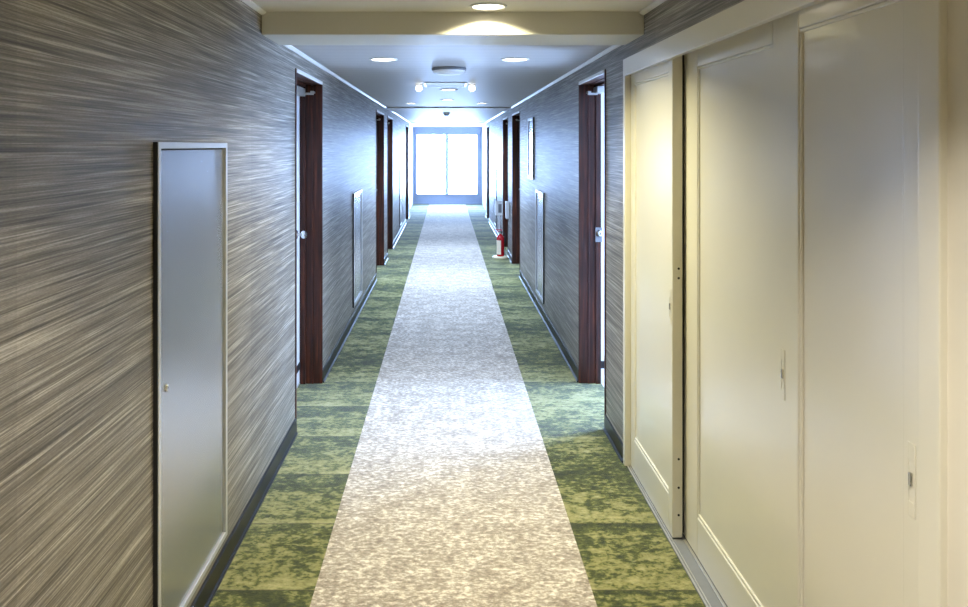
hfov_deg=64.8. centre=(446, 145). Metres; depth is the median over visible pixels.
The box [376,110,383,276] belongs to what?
door
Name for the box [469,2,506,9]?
recessed light
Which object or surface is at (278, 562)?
carpet border
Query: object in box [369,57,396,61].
recessed light
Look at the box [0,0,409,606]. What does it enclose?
wall
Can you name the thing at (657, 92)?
sliding door
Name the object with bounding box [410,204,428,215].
carpet border
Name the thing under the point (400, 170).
access panel
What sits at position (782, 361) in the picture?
door handle
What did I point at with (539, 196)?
access panel
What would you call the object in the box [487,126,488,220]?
door
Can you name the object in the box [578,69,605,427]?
door
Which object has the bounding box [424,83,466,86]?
light fixture
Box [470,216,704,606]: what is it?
carpet border
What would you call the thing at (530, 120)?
picture frame
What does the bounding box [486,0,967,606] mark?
wall
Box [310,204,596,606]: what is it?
carpet runner
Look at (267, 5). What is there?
ceiling
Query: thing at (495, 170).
access panel
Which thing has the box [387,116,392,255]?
door
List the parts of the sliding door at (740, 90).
panel, flush pull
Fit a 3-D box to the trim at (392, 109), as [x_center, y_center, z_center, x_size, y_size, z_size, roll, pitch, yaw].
[0.029,-0.667,11.300,1.795,0.265,1.100,0,0,0]
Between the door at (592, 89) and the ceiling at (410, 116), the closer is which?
the door at (592, 89)
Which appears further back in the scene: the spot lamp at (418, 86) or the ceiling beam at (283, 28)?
the spot lamp at (418, 86)
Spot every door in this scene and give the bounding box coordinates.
[295,68,322,430]
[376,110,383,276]
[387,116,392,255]
[406,125,407,221]
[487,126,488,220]
[503,116,507,254]
[512,111,519,273]
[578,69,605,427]
[631,55,683,537]
[683,11,796,606]
[797,0,917,606]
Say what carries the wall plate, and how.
attached to the wall at (554, 110)
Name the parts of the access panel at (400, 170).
panel door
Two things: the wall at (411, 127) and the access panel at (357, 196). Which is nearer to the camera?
the access panel at (357, 196)
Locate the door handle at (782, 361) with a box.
[782,361,783,389]
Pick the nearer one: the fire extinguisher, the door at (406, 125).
the fire extinguisher
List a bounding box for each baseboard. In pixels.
[190,212,409,606]
[485,213,622,462]
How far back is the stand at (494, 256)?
11.15 m
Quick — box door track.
[627,466,727,606]
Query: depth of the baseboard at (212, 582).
3.47 m
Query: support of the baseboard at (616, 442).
attached to the wall at (554, 110)
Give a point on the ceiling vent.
(442, 70)
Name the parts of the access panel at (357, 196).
panel door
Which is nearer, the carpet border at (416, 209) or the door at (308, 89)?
the door at (308, 89)
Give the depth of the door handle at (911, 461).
1.55 m
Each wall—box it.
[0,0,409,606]
[410,125,412,207]
[482,125,485,209]
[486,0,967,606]
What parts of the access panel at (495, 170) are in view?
panel door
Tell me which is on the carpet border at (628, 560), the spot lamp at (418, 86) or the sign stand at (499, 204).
the sign stand at (499, 204)
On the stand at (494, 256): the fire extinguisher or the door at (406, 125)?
the fire extinguisher
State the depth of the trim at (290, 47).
5.39 m
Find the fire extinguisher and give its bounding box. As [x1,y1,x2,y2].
[495,229,505,256]
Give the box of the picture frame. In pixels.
[528,117,533,179]
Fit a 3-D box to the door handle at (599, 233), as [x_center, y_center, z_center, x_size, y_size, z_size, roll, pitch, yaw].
[1.057,0.605,5.266,0.052,0.052,0.028,0,0,0]
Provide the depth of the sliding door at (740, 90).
2.60 m
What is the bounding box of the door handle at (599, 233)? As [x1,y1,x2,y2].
[596,230,602,236]
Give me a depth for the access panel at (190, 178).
2.53 m
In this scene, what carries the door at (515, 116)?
in the wall at (554, 110)
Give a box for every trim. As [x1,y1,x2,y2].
[241,0,665,14]
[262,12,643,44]
[283,45,620,107]
[386,107,510,111]
[393,112,503,122]
[623,0,946,606]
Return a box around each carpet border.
[209,216,425,606]
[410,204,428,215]
[466,204,485,215]
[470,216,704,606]
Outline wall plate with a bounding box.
[505,201,508,218]
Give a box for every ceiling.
[251,0,655,11]
[292,45,611,106]
[395,112,500,126]
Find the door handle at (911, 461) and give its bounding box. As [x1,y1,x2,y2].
[909,459,913,502]
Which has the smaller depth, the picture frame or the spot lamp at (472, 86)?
the spot lamp at (472, 86)
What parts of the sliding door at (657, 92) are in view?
panel, flush pull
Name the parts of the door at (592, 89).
head trim, closer arm, strike plate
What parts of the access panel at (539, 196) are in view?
panel door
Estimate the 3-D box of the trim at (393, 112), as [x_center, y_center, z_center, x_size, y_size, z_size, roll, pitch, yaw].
[0.029,-0.547,14.875,1.795,0.016,6.050,0,0,0]
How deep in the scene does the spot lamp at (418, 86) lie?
6.79 m
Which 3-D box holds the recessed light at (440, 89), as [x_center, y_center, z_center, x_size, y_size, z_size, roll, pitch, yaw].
[0.020,-0.546,7.420,0.176,0.007,0.176,0,0,0]
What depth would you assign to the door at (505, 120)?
12.45 m
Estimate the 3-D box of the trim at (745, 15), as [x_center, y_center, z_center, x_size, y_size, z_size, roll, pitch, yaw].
[0.999,0.600,2.688,0.173,2.100,2.555,0,0,0]
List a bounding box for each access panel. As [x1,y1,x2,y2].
[153,142,226,606]
[353,189,361,307]
[399,169,401,226]
[494,169,496,226]
[535,189,543,303]
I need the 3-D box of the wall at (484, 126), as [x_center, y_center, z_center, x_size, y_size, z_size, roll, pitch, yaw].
[1.070,0.475,19.800,0.120,2.550,3.800,0,0,0]
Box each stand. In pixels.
[492,255,507,258]
[496,201,502,230]
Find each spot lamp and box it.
[415,84,422,90]
[468,84,475,90]
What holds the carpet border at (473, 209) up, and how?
on the floor
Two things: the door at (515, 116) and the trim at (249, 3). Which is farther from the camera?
the door at (515, 116)
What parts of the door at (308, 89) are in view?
knob, closer arm, head trim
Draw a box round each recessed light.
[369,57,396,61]
[440,89,457,90]
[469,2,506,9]
[501,57,528,61]
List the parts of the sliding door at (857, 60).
flush pull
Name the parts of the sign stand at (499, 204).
plate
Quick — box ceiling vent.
[432,66,465,74]
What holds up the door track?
on the floor
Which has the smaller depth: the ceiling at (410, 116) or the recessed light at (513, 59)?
the recessed light at (513, 59)
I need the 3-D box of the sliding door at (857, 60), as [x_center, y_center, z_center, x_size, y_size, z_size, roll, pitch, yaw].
[0.967,0.625,1.772,0.050,2.041,0.587,0,0,0]
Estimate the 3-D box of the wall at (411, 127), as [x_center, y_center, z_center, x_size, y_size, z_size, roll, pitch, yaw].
[-1.015,0.475,19.800,0.120,2.550,3.800,0,0,0]
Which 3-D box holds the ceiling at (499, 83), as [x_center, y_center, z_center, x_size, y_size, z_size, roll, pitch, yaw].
[0.029,-0.675,7.350,1.795,0.250,6.800,0,0,0]

